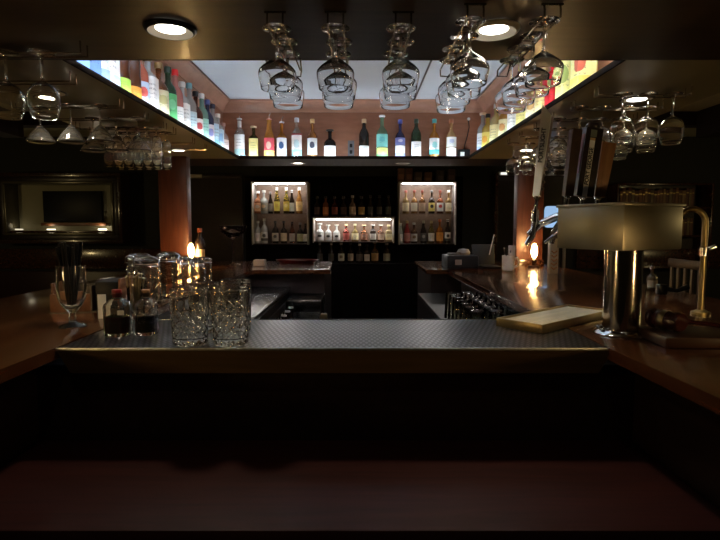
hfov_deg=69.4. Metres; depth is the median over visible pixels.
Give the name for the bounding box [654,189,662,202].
book
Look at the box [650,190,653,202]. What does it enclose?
book
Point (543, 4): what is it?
glass rack
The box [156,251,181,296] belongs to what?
glass jar
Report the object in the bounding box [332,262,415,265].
countertop
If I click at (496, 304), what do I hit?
tumbler
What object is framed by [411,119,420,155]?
liquor bottle
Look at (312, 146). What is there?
liquor bottle
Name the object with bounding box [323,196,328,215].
liquor bottle
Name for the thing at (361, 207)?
liquor bottle
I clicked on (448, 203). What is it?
liquor bottle
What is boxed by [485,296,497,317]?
tumbler
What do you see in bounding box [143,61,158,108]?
liquor bottle
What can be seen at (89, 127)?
glass rack
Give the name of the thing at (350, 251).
liquor bottle
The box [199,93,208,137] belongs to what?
liquor bottle
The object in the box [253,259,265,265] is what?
stack
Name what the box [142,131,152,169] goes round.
champagne flute
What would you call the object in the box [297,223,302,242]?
liquor bottle
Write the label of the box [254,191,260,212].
liquor bottle
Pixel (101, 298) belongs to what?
menu card
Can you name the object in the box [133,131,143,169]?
champagne flute
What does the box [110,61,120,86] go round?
liquor bottle
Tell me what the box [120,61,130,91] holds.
liquor bottle
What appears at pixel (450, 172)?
carton
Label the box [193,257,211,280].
glass jar
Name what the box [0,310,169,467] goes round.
countertop
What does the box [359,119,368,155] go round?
liquor bottle
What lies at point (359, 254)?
liquor bottle
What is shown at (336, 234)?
liquor bottle
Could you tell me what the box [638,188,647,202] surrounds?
book
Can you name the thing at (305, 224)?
liquor bottle
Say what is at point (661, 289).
bottle opener
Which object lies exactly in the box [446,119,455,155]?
liquor bottle
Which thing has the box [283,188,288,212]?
liquor bottle
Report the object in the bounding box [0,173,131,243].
framed piece
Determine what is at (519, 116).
liquor bottle
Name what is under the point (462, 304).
tumbler
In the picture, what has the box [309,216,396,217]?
wall shelf
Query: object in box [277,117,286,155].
liquor bottle
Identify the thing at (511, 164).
wine glass
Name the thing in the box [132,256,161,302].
glass jar
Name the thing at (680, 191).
book
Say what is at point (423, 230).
liquor bottle
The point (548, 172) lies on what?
wine glass
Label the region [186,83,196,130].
liquor bottle
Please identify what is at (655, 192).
book
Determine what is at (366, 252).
liquor bottle
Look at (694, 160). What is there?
wall
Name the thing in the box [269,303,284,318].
rail
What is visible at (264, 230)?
liquor bottle
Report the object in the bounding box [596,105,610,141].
wine glass
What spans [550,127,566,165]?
wine glass
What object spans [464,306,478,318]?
tumbler
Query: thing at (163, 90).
liquor bottle
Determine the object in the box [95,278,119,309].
napkin stack
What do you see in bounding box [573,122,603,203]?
handle
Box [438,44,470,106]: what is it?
wine glass
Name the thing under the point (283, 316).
liquor bottle
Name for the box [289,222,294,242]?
liquor bottle
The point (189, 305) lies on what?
glass
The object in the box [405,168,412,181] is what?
carton
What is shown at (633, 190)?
book
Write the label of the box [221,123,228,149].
liquor bottle
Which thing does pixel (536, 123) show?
glass rack
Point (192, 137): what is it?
glass rack
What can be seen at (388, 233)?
liquor bottle
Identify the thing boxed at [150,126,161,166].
champagne flute
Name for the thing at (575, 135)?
handle
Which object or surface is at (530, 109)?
liquor bottle
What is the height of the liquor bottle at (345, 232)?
0.210 m
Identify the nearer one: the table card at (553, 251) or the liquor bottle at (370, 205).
the table card at (553, 251)
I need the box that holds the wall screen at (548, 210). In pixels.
[543,205,557,227]
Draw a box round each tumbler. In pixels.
[444,291,456,317]
[448,294,460,318]
[451,296,464,318]
[455,299,469,318]
[460,302,473,318]
[461,291,471,309]
[464,294,476,318]
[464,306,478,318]
[469,296,480,318]
[469,309,484,318]
[473,299,485,318]
[476,291,487,317]
[478,302,490,318]
[483,306,496,318]
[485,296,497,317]
[488,309,503,318]
[490,299,501,309]
[495,302,508,315]
[501,306,514,314]
[508,309,518,314]
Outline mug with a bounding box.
[502,246,519,270]
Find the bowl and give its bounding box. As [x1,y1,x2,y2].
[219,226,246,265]
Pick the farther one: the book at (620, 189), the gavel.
the book at (620, 189)
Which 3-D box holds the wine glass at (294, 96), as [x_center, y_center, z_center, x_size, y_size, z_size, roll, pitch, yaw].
[-0.225,-0.600,1.564,0.107,0.167,0.107,0,5,0]
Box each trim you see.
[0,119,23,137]
[0,249,160,268]
[23,111,76,127]
[575,249,719,268]
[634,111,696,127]
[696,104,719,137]
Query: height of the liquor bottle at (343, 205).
0.240 m
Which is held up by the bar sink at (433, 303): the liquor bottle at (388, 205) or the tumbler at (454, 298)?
the tumbler at (454, 298)
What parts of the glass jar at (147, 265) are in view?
lid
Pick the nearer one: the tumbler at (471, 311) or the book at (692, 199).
the tumbler at (471, 311)
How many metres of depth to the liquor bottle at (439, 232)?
6.25 m
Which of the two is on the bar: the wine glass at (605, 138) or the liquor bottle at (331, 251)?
the liquor bottle at (331, 251)
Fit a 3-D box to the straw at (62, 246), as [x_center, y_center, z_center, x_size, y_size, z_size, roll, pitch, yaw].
[-0.929,0.015,1.643,0.008,0.201,0.033,1,5,8]
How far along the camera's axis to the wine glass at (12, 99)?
1.64 m
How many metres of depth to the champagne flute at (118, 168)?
3.04 m
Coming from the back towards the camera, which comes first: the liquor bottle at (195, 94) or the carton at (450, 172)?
the carton at (450, 172)
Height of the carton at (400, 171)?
0.160 m
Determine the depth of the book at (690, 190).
6.26 m
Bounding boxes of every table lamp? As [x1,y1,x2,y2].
[186,242,195,257]
[528,243,539,267]
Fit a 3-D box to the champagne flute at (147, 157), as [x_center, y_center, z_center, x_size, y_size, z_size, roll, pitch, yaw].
[-1.189,-0.686,2.903,0.062,0.216,0.062,0,5,0]
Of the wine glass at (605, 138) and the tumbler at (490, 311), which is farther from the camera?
the wine glass at (605, 138)
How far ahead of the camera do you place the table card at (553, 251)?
3.56 m
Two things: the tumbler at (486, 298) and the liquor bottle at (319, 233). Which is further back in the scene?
the liquor bottle at (319, 233)
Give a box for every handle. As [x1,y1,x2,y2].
[532,104,553,209]
[562,129,582,204]
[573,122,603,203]
[594,141,616,202]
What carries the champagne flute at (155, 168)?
hanging from the glass rack at (89, 127)
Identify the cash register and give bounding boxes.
[442,249,477,268]
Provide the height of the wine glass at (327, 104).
0.167 m
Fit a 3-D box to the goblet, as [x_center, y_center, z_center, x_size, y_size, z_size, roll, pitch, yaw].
[-0.926,0.084,1.669,0.088,0.197,0.088,0,5,0]
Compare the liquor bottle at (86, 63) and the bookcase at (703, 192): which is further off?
the bookcase at (703, 192)
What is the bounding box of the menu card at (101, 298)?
[97,294,105,318]
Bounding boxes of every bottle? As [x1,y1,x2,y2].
[78,61,89,67]
[90,61,101,75]
[101,61,109,79]
[103,289,132,336]
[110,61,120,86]
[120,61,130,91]
[130,61,141,98]
[134,289,158,335]
[140,61,149,103]
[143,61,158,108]
[154,62,168,114]
[164,66,177,119]
[171,69,183,123]
[178,81,190,127]
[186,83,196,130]
[192,91,203,134]
[195,228,205,257]
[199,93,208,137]
[204,99,214,141]
[210,104,218,143]
[215,113,223,146]
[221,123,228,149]
[234,113,244,155]
[249,126,258,155]
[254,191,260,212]
[255,221,260,242]
[261,190,267,212]
[261,218,267,242]
[264,113,274,155]
[268,192,272,212]
[272,221,278,242]
[274,188,279,212]
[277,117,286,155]
[281,221,286,242]
[281,308,286,318]
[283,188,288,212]
[285,304,289,318]
[288,301,293,318]
[289,190,293,212]
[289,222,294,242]
[292,117,301,155]
[296,188,302,212]
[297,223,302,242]
[303,223,306,242]
[307,119,317,155]
[314,196,319,215]
[316,223,323,240]
[317,243,322,260]
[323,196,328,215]
[324,129,335,155]
[325,225,331,240]
[328,243,333,262]
[332,196,337,215]
[333,225,339,240]
[338,243,343,262]
[341,196,346,215]
[343,224,348,240]
[348,243,352,262]
[349,195,355,215]
[352,224,358,240]
[356,244,362,262]
[358,196,364,215]
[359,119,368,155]
[360,225,366,240]
[364,244,369,262]
[368,195,372,215]
[370,225,375,240]
[371,243,377,262]
[376,115,387,155]
[377,195,381,215]
[377,225,383,240]
[383,243,389,262]
[385,225,391,240]
[386,195,390,215]
[395,119,404,155]
[400,223,402,242]
[402,190,408,212]
[404,221,409,242]
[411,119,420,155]
[411,190,416,212]
[411,223,416,242]
[419,190,424,212]
[420,221,425,242]
[428,190,434,212]
[428,221,433,242]
[429,119,438,155]
[436,219,442,242]
[437,190,442,212]
[444,219,450,242]
[445,190,451,212]
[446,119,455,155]
[477,112,485,149]
[482,114,490,146]
[489,104,498,141]
[498,114,506,135]
[507,114,515,129]
[516,109,525,123]
[525,100,534,117]
[535,96,544,111]
[544,87,554,105]
[555,61,570,98]
[570,61,597,88]
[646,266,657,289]
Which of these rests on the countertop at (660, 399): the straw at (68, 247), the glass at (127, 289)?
the glass at (127, 289)
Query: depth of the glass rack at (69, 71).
1.95 m
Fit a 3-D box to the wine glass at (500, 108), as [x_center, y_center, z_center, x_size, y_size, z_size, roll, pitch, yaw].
[0.504,-0.614,1.731,0.107,0.167,0.107,0,5,0]
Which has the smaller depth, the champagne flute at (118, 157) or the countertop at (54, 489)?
the countertop at (54, 489)
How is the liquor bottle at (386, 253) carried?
on the bar
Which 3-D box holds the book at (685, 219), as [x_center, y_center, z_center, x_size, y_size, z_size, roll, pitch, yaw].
[3.936,-0.529,6.372,0.031,0.200,0.171,0,5,0]
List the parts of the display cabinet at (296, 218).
panel, panel, panel, panel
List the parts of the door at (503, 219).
frame, frame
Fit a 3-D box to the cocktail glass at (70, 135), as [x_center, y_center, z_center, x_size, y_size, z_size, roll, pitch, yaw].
[-1.318,-0.667,2.373,0.124,0.167,0.124,0,5,0]
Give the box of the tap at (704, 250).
[683,206,716,314]
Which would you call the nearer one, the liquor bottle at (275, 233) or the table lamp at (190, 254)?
the table lamp at (190, 254)
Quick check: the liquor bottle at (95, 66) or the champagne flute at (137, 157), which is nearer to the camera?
the liquor bottle at (95, 66)
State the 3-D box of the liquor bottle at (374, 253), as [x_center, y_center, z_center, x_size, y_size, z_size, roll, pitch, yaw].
[0.179,-0.214,6.283,0.084,0.250,0.084,0,5,0]
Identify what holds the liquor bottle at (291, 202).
on the display cabinet at (296, 218)
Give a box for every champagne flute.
[103,126,113,166]
[111,126,122,166]
[114,131,125,169]
[121,126,132,166]
[124,131,134,169]
[131,126,142,166]
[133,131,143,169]
[141,126,151,166]
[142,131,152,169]
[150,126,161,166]
[151,131,161,169]
[161,131,171,169]
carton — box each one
[397,168,404,181]
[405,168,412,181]
[414,172,421,181]
[424,172,431,181]
[436,170,443,181]
[447,169,454,181]
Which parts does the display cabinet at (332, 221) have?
panel, panel, panel, panel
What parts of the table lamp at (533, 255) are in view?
bulb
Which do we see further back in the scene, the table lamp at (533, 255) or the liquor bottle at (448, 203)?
the liquor bottle at (448, 203)
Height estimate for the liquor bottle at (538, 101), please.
0.330 m
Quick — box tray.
[276,259,317,263]
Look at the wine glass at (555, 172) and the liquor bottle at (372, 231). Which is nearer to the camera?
the wine glass at (555, 172)
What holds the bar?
on the floor
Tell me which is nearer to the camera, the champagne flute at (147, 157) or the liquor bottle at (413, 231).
the champagne flute at (147, 157)
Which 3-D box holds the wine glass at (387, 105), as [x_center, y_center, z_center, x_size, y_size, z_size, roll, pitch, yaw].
[0.114,-0.609,1.671,0.107,0.167,0.107,0,5,0]
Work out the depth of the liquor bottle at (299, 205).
6.23 m
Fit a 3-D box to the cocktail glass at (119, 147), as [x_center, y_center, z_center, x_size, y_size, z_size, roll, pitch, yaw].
[-1.245,-0.690,2.652,0.124,0.167,0.124,0,5,0]
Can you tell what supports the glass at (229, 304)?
on the countertop at (660, 399)
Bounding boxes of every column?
[158,156,192,257]
[513,156,543,264]
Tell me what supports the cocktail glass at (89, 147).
hanging from the glass rack at (144, 111)
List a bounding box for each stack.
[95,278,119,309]
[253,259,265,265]
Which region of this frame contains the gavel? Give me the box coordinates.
[645,308,719,331]
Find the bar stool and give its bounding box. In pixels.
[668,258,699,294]
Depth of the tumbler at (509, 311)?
2.26 m
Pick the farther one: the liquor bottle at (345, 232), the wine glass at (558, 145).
the liquor bottle at (345, 232)
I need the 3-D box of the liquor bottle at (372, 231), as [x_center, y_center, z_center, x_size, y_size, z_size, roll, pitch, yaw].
[0.155,-0.446,6.274,0.076,0.200,0.075,0,5,0]
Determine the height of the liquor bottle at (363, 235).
0.200 m
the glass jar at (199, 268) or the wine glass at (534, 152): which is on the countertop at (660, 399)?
the glass jar at (199, 268)
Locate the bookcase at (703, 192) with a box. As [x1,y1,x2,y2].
[607,183,714,267]
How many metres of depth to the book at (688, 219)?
6.29 m
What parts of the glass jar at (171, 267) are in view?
lid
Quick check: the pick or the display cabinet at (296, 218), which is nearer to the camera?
the pick
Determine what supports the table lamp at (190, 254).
on the countertop at (660, 399)
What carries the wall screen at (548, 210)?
attached to the door at (503, 219)
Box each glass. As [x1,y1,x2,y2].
[0,48,25,120]
[25,120,56,144]
[26,48,60,120]
[57,103,86,144]
[80,117,106,152]
[86,103,115,144]
[103,117,129,152]
[126,117,151,152]
[126,285,143,301]
[169,285,208,346]
[187,281,219,332]
[210,285,248,346]
[219,279,251,330]
[258,22,295,93]
[269,37,302,101]
[272,50,304,109]
[316,22,353,93]
[322,50,353,109]
[323,37,356,101]
[379,50,410,109]
[382,22,419,93]
[382,37,417,101]
[435,56,465,113]
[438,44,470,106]
[446,31,480,98]
[449,15,489,88]
[495,56,525,113]
[501,44,534,106]
[506,142,519,174]
[513,31,549,98]
[517,135,532,170]
[522,142,534,174]
[523,15,563,88]
[531,127,548,165]
[535,136,550,170]
[545,164,551,174]
[548,117,566,159]
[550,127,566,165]
[552,135,566,170]
[553,171,563,174]
[571,105,588,128]
[592,117,606,123]
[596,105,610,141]
[609,92,634,145]
[612,118,627,159]
[615,105,634,152]
[634,92,659,145]
[635,105,657,152]
[659,92,684,145]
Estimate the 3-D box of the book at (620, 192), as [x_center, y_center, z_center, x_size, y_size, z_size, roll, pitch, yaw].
[3.146,-0.865,6.345,0.029,0.194,0.171,0,5,0]
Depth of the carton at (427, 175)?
6.19 m
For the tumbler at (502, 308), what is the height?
0.142 m
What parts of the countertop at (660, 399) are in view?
steel strip, panel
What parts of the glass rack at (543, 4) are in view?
rail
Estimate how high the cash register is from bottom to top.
0.150 m
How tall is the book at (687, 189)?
0.224 m
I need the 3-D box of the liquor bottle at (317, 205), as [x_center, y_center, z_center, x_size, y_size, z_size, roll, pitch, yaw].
[-0.514,-0.765,6.257,0.072,0.240,0.072,0,5,0]
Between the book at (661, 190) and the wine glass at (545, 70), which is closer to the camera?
the wine glass at (545, 70)
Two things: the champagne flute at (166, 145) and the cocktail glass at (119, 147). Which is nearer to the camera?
the cocktail glass at (119, 147)
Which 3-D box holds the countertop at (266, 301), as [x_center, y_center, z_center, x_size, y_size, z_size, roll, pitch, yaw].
[-0.713,0.626,2.922,0.375,0.830,2.120,0,5,0]
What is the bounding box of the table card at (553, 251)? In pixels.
[547,239,558,273]
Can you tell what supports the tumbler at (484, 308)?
on the bar sink at (433, 303)
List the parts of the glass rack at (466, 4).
rail, rail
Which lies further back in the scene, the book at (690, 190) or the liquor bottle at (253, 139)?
the book at (690, 190)
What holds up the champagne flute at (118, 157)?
hanging from the glass rack at (75, 121)
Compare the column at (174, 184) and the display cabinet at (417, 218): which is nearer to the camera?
the column at (174, 184)
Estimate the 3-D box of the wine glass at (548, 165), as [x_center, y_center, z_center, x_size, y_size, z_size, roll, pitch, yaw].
[1.122,-0.715,3.192,0.097,0.206,0.097,0,5,0]
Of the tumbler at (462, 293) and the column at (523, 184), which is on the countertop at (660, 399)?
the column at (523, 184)
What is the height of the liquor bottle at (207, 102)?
0.330 m
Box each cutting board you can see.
[496,304,601,333]
[638,326,719,348]
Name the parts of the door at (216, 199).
frame, frame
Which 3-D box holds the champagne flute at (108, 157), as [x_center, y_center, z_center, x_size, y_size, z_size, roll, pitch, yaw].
[-1.405,-0.686,2.903,0.062,0.216,0.062,0,5,0]
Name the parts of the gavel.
handle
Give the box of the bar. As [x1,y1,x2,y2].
[245,176,462,318]
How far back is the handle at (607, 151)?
1.67 m
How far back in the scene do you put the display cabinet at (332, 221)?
6.43 m
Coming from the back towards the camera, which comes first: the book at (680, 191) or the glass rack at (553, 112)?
the book at (680, 191)
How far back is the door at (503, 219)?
6.44 m
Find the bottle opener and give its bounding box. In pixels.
[655,284,689,294]
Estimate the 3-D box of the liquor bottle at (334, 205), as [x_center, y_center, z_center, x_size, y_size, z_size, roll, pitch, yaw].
[-0.305,-0.765,6.257,0.072,0.240,0.072,0,5,0]
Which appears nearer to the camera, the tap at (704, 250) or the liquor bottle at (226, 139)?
the tap at (704, 250)
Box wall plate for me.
[348,141,353,155]
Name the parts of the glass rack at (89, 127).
rail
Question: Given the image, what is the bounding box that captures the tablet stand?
[472,234,501,268]
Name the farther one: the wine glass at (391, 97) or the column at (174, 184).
the column at (174, 184)
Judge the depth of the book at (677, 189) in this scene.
6.26 m
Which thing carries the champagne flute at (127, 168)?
hanging from the glass rack at (89, 127)
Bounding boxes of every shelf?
[253,213,306,213]
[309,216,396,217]
[400,213,454,213]
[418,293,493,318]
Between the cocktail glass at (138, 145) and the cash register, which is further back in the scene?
the cash register
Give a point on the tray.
(285, 261)
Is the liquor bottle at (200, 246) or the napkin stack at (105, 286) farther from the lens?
the liquor bottle at (200, 246)
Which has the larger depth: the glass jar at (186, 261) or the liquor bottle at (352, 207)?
the liquor bottle at (352, 207)
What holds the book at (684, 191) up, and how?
on the bookcase at (703, 192)
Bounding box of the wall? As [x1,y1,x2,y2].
[0,137,719,298]
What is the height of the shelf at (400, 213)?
0.006 m
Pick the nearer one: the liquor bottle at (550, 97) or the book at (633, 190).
the liquor bottle at (550, 97)
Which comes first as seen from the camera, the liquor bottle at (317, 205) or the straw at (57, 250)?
the straw at (57, 250)
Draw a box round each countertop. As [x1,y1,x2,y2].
[0,261,719,509]
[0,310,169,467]
[0,440,719,539]
[251,287,290,318]
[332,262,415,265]
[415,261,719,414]
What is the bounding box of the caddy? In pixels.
[50,275,134,312]
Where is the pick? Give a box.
[129,277,133,307]
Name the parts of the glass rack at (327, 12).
rail, rail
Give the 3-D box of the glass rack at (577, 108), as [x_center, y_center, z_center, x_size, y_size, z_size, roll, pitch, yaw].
[1.188,-0.761,2.405,0.410,0.039,0.047,0,5,0]
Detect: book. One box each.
[619,188,625,201]
[619,191,622,201]
[626,187,631,201]
[631,189,634,201]
[635,190,641,201]
[635,191,638,201]
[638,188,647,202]
[642,190,644,202]
[647,189,650,202]
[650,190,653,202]
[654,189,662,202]
[654,191,656,202]
[655,190,659,202]
[658,189,665,202]
[666,188,672,202]
[666,190,668,202]
[672,189,675,203]
[673,188,678,203]
[678,190,681,203]
[679,188,688,206]
[682,190,685,203]
[683,218,686,234]
[686,218,689,234]
[688,189,691,206]
[689,218,692,234]
[691,188,694,205]
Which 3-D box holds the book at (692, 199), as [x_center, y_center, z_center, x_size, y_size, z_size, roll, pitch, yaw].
[4.009,-0.878,6.344,0.029,0.220,0.171,0,5,0]
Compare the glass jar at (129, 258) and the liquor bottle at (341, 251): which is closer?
the glass jar at (129, 258)
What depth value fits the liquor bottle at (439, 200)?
6.23 m
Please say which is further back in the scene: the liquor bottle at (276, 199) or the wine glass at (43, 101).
the liquor bottle at (276, 199)
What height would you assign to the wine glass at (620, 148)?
0.206 m
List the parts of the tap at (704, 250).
lever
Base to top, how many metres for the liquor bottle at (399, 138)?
0.330 m
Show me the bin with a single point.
(305, 305)
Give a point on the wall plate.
(350, 143)
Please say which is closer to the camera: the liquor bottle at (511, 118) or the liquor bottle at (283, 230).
the liquor bottle at (511, 118)
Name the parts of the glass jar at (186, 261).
lid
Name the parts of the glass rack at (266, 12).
rail, rail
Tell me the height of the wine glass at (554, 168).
0.206 m
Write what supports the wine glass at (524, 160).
hanging from the glass rack at (522, 131)
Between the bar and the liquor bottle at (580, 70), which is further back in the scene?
the bar
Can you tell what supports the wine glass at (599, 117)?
hanging from the glass rack at (553, 112)
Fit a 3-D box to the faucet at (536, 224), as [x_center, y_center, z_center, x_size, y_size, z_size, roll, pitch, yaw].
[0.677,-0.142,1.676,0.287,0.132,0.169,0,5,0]
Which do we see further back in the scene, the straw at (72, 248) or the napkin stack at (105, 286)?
the napkin stack at (105, 286)
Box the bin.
[286,293,327,318]
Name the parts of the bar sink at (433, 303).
shelf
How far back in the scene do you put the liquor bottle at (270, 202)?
6.24 m
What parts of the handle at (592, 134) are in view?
panel, emblem plate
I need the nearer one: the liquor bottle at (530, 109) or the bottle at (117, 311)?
the bottle at (117, 311)
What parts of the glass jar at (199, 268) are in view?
lid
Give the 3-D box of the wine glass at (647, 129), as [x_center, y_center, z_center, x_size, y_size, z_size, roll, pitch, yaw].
[1.201,-0.631,2.175,0.097,0.206,0.097,0,5,0]
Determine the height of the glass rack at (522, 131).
0.039 m
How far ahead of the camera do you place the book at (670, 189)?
6.26 m
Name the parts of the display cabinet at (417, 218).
panel, panel, panel, panel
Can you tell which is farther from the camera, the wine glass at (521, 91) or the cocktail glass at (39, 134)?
the cocktail glass at (39, 134)
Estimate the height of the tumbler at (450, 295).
0.142 m
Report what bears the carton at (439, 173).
on the display cabinet at (417, 218)
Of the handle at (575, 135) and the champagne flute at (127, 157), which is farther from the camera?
the champagne flute at (127, 157)
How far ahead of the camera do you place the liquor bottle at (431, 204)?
6.23 m
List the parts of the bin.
lid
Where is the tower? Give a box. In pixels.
[524,202,685,338]
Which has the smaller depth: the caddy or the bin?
the caddy
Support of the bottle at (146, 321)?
on the countertop at (660, 399)
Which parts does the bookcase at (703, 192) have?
panel, panel, shelf, shelf, shelf, panel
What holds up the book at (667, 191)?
on the bookcase at (703, 192)
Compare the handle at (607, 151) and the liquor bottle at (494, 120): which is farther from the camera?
the liquor bottle at (494, 120)
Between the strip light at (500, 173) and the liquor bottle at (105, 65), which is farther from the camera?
the strip light at (500, 173)
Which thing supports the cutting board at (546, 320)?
on the countertop at (660, 399)
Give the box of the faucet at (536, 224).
[524,210,557,245]
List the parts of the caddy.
panel, panel, panel, panel, panel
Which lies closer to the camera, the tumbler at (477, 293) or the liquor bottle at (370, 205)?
the tumbler at (477, 293)
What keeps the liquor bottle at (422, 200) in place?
on the display cabinet at (417, 218)
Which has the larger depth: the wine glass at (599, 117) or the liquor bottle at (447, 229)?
the liquor bottle at (447, 229)
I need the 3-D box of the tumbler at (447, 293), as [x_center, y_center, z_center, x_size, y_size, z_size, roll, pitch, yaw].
[0.505,0.193,2.876,0.076,0.142,0.076,0,5,0]
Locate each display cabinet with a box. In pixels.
[251,182,309,244]
[312,217,393,242]
[397,182,456,244]
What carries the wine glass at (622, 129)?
hanging from the glass rack at (691, 93)
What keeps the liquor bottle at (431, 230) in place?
on the display cabinet at (417, 218)
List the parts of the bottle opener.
handle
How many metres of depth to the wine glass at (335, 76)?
1.43 m
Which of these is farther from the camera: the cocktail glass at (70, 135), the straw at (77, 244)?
the cocktail glass at (70, 135)
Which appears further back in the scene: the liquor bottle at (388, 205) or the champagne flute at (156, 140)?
the liquor bottle at (388, 205)
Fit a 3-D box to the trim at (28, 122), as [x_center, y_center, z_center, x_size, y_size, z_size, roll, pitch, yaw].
[-3.330,-1.469,5.086,3.340,0.130,0.140,0,5,0]
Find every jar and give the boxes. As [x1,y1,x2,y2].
[125,253,150,275]
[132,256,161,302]
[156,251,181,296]
[179,256,193,285]
[192,259,205,281]
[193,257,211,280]
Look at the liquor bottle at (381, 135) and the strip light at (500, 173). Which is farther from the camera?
the strip light at (500, 173)
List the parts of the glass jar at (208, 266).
lid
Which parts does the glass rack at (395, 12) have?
rail, rail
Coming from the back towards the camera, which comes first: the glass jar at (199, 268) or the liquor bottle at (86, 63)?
the glass jar at (199, 268)
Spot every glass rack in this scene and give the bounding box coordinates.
[0,41,87,57]
[0,71,76,84]
[25,98,123,108]
[56,111,148,120]
[75,121,166,129]
[89,127,175,134]
[161,137,194,143]
[264,11,301,76]
[325,11,347,63]
[388,11,413,63]
[439,3,486,76]
[497,3,563,76]
[519,131,567,138]
[533,123,608,130]
[553,112,637,121]
[571,100,663,110]
[594,86,692,97]
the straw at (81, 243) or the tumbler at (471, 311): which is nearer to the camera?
the straw at (81, 243)
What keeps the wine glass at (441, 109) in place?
hanging from the glass rack at (466, 4)
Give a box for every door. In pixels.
[190,174,243,260]
[493,172,565,267]
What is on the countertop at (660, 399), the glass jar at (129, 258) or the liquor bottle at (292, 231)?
the glass jar at (129, 258)
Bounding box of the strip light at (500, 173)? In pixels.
[499,172,553,174]
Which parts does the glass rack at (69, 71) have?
rail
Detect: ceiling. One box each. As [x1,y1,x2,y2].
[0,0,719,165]
[24,93,719,136]
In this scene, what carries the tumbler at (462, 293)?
on the bar sink at (433, 303)
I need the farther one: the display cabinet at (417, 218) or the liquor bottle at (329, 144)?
the display cabinet at (417, 218)
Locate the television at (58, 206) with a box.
[41,191,108,225]
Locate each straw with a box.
[55,247,61,266]
[57,246,62,266]
[60,243,65,266]
[63,242,67,266]
[67,246,70,265]
[71,247,73,265]
[74,244,75,265]
[75,243,78,265]
[78,242,82,265]
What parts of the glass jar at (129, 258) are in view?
lid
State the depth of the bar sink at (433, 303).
3.50 m
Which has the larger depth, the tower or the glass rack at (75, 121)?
the glass rack at (75, 121)
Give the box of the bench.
[0,271,125,297]
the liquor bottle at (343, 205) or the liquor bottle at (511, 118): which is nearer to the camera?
the liquor bottle at (511, 118)
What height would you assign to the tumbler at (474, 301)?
0.142 m
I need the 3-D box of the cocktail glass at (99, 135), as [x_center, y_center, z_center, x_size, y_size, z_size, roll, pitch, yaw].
[-1.185,-0.667,2.373,0.124,0.167,0.124,0,5,0]
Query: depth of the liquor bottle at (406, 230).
6.25 m
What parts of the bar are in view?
panel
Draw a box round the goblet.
[55,265,86,328]
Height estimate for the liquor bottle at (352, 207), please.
0.250 m
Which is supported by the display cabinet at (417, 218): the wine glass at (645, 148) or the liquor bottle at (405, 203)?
the liquor bottle at (405, 203)
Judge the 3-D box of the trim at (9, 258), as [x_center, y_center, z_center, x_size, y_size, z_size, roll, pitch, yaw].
[-3.600,-0.142,6.505,2.800,0.250,0.050,0,5,0]
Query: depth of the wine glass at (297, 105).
1.66 m
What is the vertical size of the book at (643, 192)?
0.195 m
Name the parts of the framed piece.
moulding, panel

